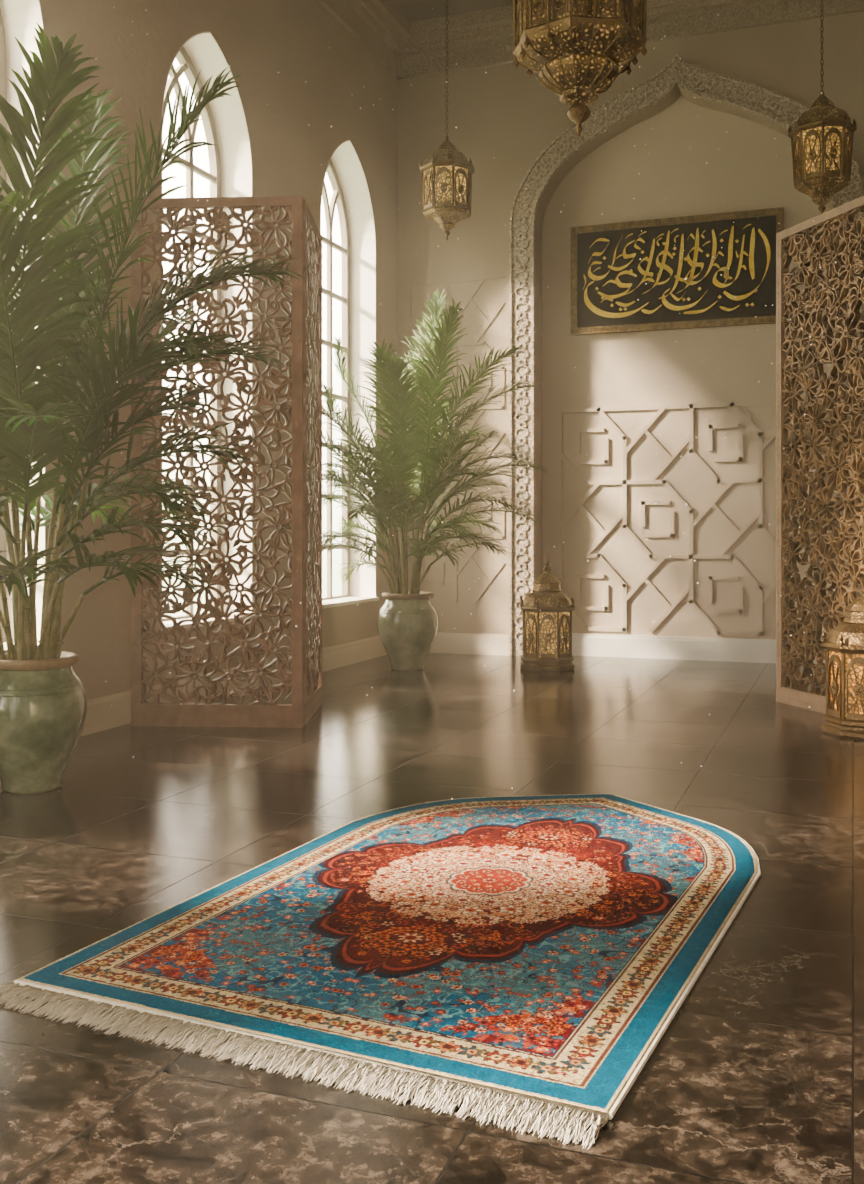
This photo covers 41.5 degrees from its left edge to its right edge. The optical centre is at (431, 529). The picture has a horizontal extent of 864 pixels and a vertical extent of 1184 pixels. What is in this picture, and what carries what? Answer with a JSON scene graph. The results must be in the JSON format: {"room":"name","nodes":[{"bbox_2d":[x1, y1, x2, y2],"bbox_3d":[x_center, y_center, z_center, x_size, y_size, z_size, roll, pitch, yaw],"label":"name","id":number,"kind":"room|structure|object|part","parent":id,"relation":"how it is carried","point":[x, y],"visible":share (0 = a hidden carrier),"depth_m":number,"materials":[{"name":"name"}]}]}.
{"room":"mosque","nodes":[
{"label":"mosque","id":0,"kind":"room"},
{"bbox_2d":[40,0,397,699],"bbox_3d":[-2.574,-1.550,3.637,0.290,5.100,13.040,0,0,20],"label":"wall","id":1,"kind":"structure","parent":0,"point":[289,119],"depth_m":7.12,"materials":[{"name":"paint"}]},
{"bbox_2d":[0,9,38,652],"bbox_3d":[-2.087,-1.179,4.885,0.300,3.465,1.004,0,0,20],"label":"window","id":2,"kind":"structure","parent":1,"relation":"in","point":[2,35],"depth_m":5.36,"materials":[{"name":"paint"}]},
{"bbox_3d":[-2.063,0.540,4.877,0.250,0.025,0.996,0,0,20],"label":"sill","id":3,"kind":"part","parent":2,"relation":"part of","materials":[{"name":"paint"}]},
{"bbox_2d":[0,0,45,642],"bbox_3d":[-2.077,-1.183,4.882,0.221,3.471,1.000,0,0,20],"label":"trim","id":4,"kind":"structure","parent":1,"relation":"attached to","point":[19,17],"depth_m":5.34,"materials":[{"name":"paint"}]},
{"bbox_2d":[162,32,252,613],"bbox_3d":[-1.401,-1.183,6.711,0.221,3.471,1.000,0,0,20],"label":"trim","id":5,"kind":"structure","parent":1,"relation":"attached to","point":[202,48],"depth_m":7.15,"materials":[{"name":"paint"}]},
{"bbox_2d":[162,47,253,630],"bbox_3d":[-1.411,-1.179,6.715,0.300,3.465,1.004,0,0,20],"label":"window","id":6,"kind":"structure","parent":1,"relation":"in","point":[186,65],"depth_m":6.96,"materials":[{"name":"glass"}]},
{"bbox_3d":[-1.388,0.540,6.706,0.250,0.025,0.996,0,0,20],"label":"sill","id":7,"kind":"part","parent":6,"relation":"part of","materials":[{"name":"paint"}]},
{"bbox_2d":[81,635,386,735],"bbox_3d":[-2.480,0.917,3.442,0.022,0.165,12.740,0,0,20],"label":"baseboard","id":8,"kind":"structure","parent":1,"relation":"attached to","point":[101,715],"depth_m":6.71,"materials":[{"name":"beige paint"}]},
{"bbox_2d":[320,140,375,596],"bbox_3d":[-0.719,-1.183,8.559,0.221,3.471,1.000,0,0,20],"label":"trim","id":9,"kind":"structure","parent":1,"relation":"attached to","point":[349,170],"depth_m":9.01,"materials":[{"name":"paint"}]},
{"bbox_2d":[321,160,378,607],"bbox_3d":[-0.729,-1.179,8.563,0.300,3.465,1.004,0,0,20],"label":"window","id":10,"kind":"structure","parent":1,"relation":"in","point":[337,199],"depth_m":8.81,"materials":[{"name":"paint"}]},
{"bbox_3d":[-0.705,0.540,8.554,0.250,0.025,0.996,0,0,20],"label":"sill","id":11,"kind":"part","parent":10,"relation":"part of","materials":[{"name":"paint"}]},
{"bbox_2d":[317,0,408,71],"bbox_3d":[-2.440,-3.910,3.337,0.170,0.380,12.570,0,0,20],"label":"trim","id":12,"kind":"structure","parent":1,"relation":"attached to","point":[379,26],"depth_m":8.79,"materials":[{"name":"paint"}]},
{"bbox_2d":[0,653,863,1183],"bbox_3d":[0.377,1.050,2.579,6.580,0.100,13.100,0,0,20],"label":"floor","id":13,"kind":"structure","parent":0,"point":[757,1076],"depth_m":3.11,"materials":[{"name":"brown stone"}]},
{"bbox_2d":[0,23,303,793],"bbox_3d":[-1.330,-0.460,4.324,1.468,2.920,1.936,0,0,20],"label":"potted palm","id":14,"kind":"object","parent":13,"relation":"on","point":[44,706],"visible":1,"depth_m":4.27,"materials":[{"name":"green plant"}]},
{"bbox_2d":[0,651,87,793],"bbox_3d":[-1.551,0.743,4.420,0.414,0.514,0.414,0,0,20],"label":"pot","id":15,"kind":"object","parent":14,"relation":"attached to","point":[44,706],"depth_m":4.28,"materials":[{"name":"ceramic"}]},
{"bbox_2d":[131,196,321,727],"bbox_3d":[-1.083,-0.345,6.167,0.896,2.690,0.798,0,0,1],"label":"folding screen","id":16,"kind":"object","parent":13,"relation":"on","point":[260,713],"visible":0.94,"depth_m":5.79,"materials":[{"name":"brown wood"}]},
{"bbox_3d":[-0.647,-0.345,6.190,0.020,2.690,0.740,0,0,1],"label":"frame","id":17,"kind":"part","parent":16,"relation":"part of","materials":[{"name":"brown wood"}]},
{"bbox_2d":[0,794,760,1148],"bbox_3d":[0.155,0.992,3.198,1.359,0.016,2.392,0,0,25],"label":"rug","id":18,"kind":"object","parent":13,"relation":"on","point":[534,953],"visible":1,"depth_m":2.65,"materials":[{"name":"fabric"}]},
{"bbox_2d":[308,288,547,670],"bbox_3d":[0.041,-0.410,8.111,1.497,2.820,2.062,0,0,20],"label":"potted palm","id":19,"kind":"object","parent":13,"relation":"on","point":[407,622],"visible":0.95,"depth_m":7.99,"materials":[{"name":"green plant"}]},
{"bbox_2d":[377,591,438,670],"bbox_3d":[-0.173,0.725,8.201,0.443,0.550,0.443,0,0,20],"label":"pot","id":20,"kind":"object","parent":19,"relation":"attached to","point":[407,622],"depth_m":8.05,"materials":[{"name":"ceramic"}]},
{"bbox_2d":[519,556,574,670],"bbox_3d":[0.833,0.584,8.261,0.400,0.831,0.400,0,0,3],"label":"lantern","id":21,"kind":"object","parent":13,"relation":"on","point":[544,648],"visible":1,"depth_m":8.12,"materials":[{"name":"gold metal"}]},
{"bbox_3d":[0.713,0.748,8.153,0.119,0.332,0.063,0,0,20],"label":"pane","id":22,"kind":"part","parent":21,"relation":"part of","materials":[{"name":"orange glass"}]},
{"bbox_2d":[522,614,569,657],"bbox_3d":[0.833,0.754,8.261,0.352,0.308,0.352,0,0,3],"label":"grille","id":23,"kind":"object","parent":21,"relation":"attached to","point":[542,638],"depth_m":8.11,"materials":[{"name":"gold metal"}]},
{"bbox_3d":[0.833,0.538,8.261,0.400,0.097,0.400,0,0,3],"label":"cornice","id":24,"kind":"part","parent":21,"relation":"part of","materials":[{"name":"gold metal"}]},
{"bbox_3d":[0.825,0.748,8.100,0.135,0.332,0.001,0,0,3],"label":"pane","id":25,"kind":"part","parent":21,"relation":"part of","materials":[{"name":"gold metal"}]},
{"bbox_3d":[0.941,0.748,8.141,0.063,0.332,0.119,0,0,20],"label":"pane","id":26,"kind":"part","parent":21,"relation":"part of","materials":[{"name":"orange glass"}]},
{"bbox_2d":[776,196,863,713],"bbox_3d":[2.445,-0.365,6.072,1.223,2.730,0.843,0,0,20],"label":"folding screen","id":27,"kind":"object","parent":13,"relation":"on","point":[828,293],"visible":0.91,"depth_m":6.30,"materials":[{"name":"brown wood"}]},
{"bbox_2d":[820,588,863,739],"bbox_3d":[2.139,0.593,5.600,0.411,0.815,0.411,0,0,-11],"label":"lantern","id":28,"kind":"object","parent":13,"relation":"on","point":[844,644],"visible":1,"depth_m":5.50,"materials":[{"name":"gold metal"}]},
{"bbox_3d":[1.976,0.752,5.568,0.001,0.325,0.139,0,0,-11],"label":"pane","id":29,"kind":"part","parent":28,"relation":"part of","materials":[{"name":"gold metal"}]},
{"bbox_3d":[2.139,0.547,5.600,0.411,0.095,0.411,0,0,-11],"label":"cornice","id":30,"kind":"part","parent":28,"relation":"part of","materials":[{"name":"gold metal"}]},
{"bbox_2d":[828,654,863,720],"bbox_3d":[2.139,0.758,5.600,0.362,0.302,0.362,0,0,-11],"label":"grille","id":31,"kind":"object","parent":28,"relation":"attached to","point":[845,671],"depth_m":5.49,"materials":[{"name":"gold metal"}]},
{"bbox_3d":[2.047,0.752,5.462,0.135,0.325,0.032,0,0,20],"label":"pane","id":32,"kind":"part","parent":28,"relation":"part of","materials":[{"name":"gold metal"}]},
{"bbox_2d":[390,0,517,21],"bbox_3d":[0.377,-4.150,2.579,6.580,0.100,13.100,0,0,20],"label":"ceiling","id":33,"kind":"structure","parent":0,"point":[412,10],"depth_m":8.93,"materials":[{"name":"paint"}]},
{"bbox_2d":[419,0,474,239],"bbox_3d":[0.108,-3.089,8.200,0.382,2.021,0.382,0,0,9],"label":"hanging lantern","id":34,"kind":"object","parent":33,"relation":"hanging from","point":[451,171],"visible":1,"depth_m":8.08,"materials":[{"name":"gold metal"}]},
{"bbox_3d":[-0.019,-2.428,8.107,0.006,0.290,0.133,0,0,-36],"label":"pane","id":35,"kind":"part","parent":34,"relation":"part of","materials":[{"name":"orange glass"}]},
{"bbox_3d":[0.084,-2.428,8.045,0.133,0.290,0.006,0,0,9],"label":"pane","id":36,"kind":"part","parent":34,"relation":"part of","materials":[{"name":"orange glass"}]},
{"bbox_3d":[0.108,-3.455,8.200,0.018,1.271,0.018,0,0,-36],"label":"chain","id":37,"kind":"part","parent":34,"relation":"part of","materials":[{"name":"gold metal"}]},
{"bbox_3d":[0.108,-2.219,8.200,0.335,0.138,0.335,0,0,9],"label":"lamp shade","id":38,"kind":"part","parent":34,"relation":"part of","materials":[{"name":"gold metal"}]},
{"bbox_2d":[423,167,471,212],"bbox_3d":[0.108,-2.423,8.200,0.347,0.270,0.347,0,0,9],"label":"grille","id":39,"kind":"object","parent":34,"relation":"attached to","point":[441,193],"depth_m":8.06,"materials":[{"name":"gold metal"}]},
{"bbox_3d":[0.201,-2.428,8.073,0.133,0.290,0.006,0,0,-36],"label":"pane","id":40,"kind":"part","parent":34,"relation":"part of","materials":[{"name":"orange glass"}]},
{"bbox_2d":[513,0,646,135],"bbox_3d":[0.554,-2.794,4.300,0.477,2.624,0.477,0,0,37],"label":"hanging lantern","id":41,"kind":"object","parent":33,"relation":"hanging from","point":[576,49],"visible":1,"depth_m":4.17,"materials":[{"name":"gold metal"}]},
{"bbox_3d":[0.554,-1.675,4.300,0.292,0.145,0.292,0,0,37],"label":"lamp shade","id":42,"kind":"part","parent":41,"relation":"part of","materials":[{"name":"gold metal"}]},
{"bbox_2d":[788,0,856,213],"bbox_3d":[2.429,-3.022,7.100,0.379,2.157,0.379,0,0,-6],"label":"hanging lantern","id":43,"kind":"object","parent":33,"relation":"hanging from","point":[817,174],"visible":0.99,"depth_m":6.99,"materials":[{"name":"gold metal"}]},
{"bbox_3d":[2.280,-2.311,7.086,0.018,0.305,0.132,0,0,-6],"label":"pane","id":44,"kind":"part","parent":43,"relation":"part of","materials":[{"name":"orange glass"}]},
{"bbox_3d":[2.334,-2.311,6.985,0.132,0.305,0.018,0,0,39],"label":"pane","id":45,"kind":"part","parent":43,"relation":"part of","materials":[{"name":"orange glass"}]},
{"bbox_3d":[2.429,-3.409,7.100,0.018,1.372,0.017,0,0,39],"label":"chain","id":46,"kind":"part","parent":43,"relation":"part of","materials":[{"name":"gold metal"}]},
{"bbox_3d":[2.429,-2.091,7.100,0.307,0.145,0.307,0,0,-6],"label":"lamp shade","id":47,"kind":"part","parent":43,"relation":"part of","materials":[{"name":"gold metal"}]},
{"bbox_2d":[793,127,851,183],"bbox_3d":[2.429,-2.306,7.100,0.343,0.284,0.343,0,0,-6],"label":"grille","id":48,"kind":"object","parent":43,"relation":"attached to","point":[816,152],"depth_m":6.97,"materials":[{"name":"gold metal"}]},
{"bbox_3d":[2.443,-2.311,6.952,0.132,0.305,0.018,0,0,-6],"label":"pane","id":49,"kind":"part","parent":43,"relation":"part of","materials":[{"name":"orange glass"}]},
{"bbox_2d":[91,0,837,799],"bbox_3d":[0.128,-1.600,2.698,7.830,6.000,13.950,0,0,20],"label":"haze","id":50,"kind":"structure","parent":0,"point":[275,0],"depth_m":4.62,"materials":[{"name":"white"}]},
{"bbox_2d":[398,11,863,634],"bbox_3d":[2.628,-1.550,8.458,6.130,5.100,0.210,0,0,20],"label":"wall","id":51,"kind":"structure","parent":0,"point":[503,117],"depth_m":9.13,"materials":[{"name":"paint"}]},
{"bbox_2d":[408,276,504,603],"bbox_3d":[0.193,-0.720,9.241,0.829,2.628,0.009,0,0,20],"label":"trim","id":52,"kind":"structure","parent":51,"relation":"attached to","point":[456,573],"depth_m":9.20,"materials":[{"name":"paint"}]},
{"bbox_2d":[430,632,508,655],"bbox_3d":[2.598,0.917,8.346,6.108,0.165,0.022,0,0,20],"label":"baseboard","id":53,"kind":"structure","parent":51,"relation":"attached to","point":[455,643],"depth_m":9.18,"materials":[{"name":"beige paint"}]},
{"bbox_2d":[394,0,863,79],"bbox_3d":[2.562,-3.910,8.280,6.130,0.380,0.170,0,0,20],"label":"trim","id":54,"kind":"structure","parent":51,"relation":"attached to","point":[482,38],"depth_m":8.94,"materials":[{"name":"paint"}]},
{"bbox_2d":[509,54,861,655],"bbox_3d":[1.853,-1.294,8.618,2.620,4.589,0.068,0,0,20],"label":"trim","id":55,"kind":"structure","parent":51,"relation":"attached to","point":[778,108],"depth_m":8.97,"materials":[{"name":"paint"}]},
{"bbox_2d":[542,94,832,639],"bbox_3d":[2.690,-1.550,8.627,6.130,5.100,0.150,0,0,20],"label":"wall niche","id":56,"kind":"object","parent":51,"relation":"in","point":[645,368],"depth_m":8.87,"materials":[{"name":"paint"}]},
{"bbox_2d":[571,207,783,335],"bbox_3d":[1.872,-1.985,8.822,1.624,0.860,0.052,0,0,20],"label":"picture","id":57,"kind":"object","parent":56,"relation":"attached to","point":[609,277],"visible":0.95,"depth_m":8.81,"materials":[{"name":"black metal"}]},
{"bbox_2d":[558,399,832,635],"bbox_3d":[1.990,-0.085,8.795,2.082,1.781,0.020,0,0,20],"label":"decorative wall panel","id":58,"kind":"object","parent":56,"relation":"attached to","point":[690,439],"depth_m":8.85,"materials":[{"name":"paint"}]},
{"bbox_2d":[572,633,825,663],"bbox_3d":[1.924,0.912,8.809,2.220,0.175,0.040,0,0,20],"label":"baseboard","id":59,"kind":"structure","parent":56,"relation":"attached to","point":[583,644],"depth_m":8.81,"materials":[{"name":"paint"}]}
]}

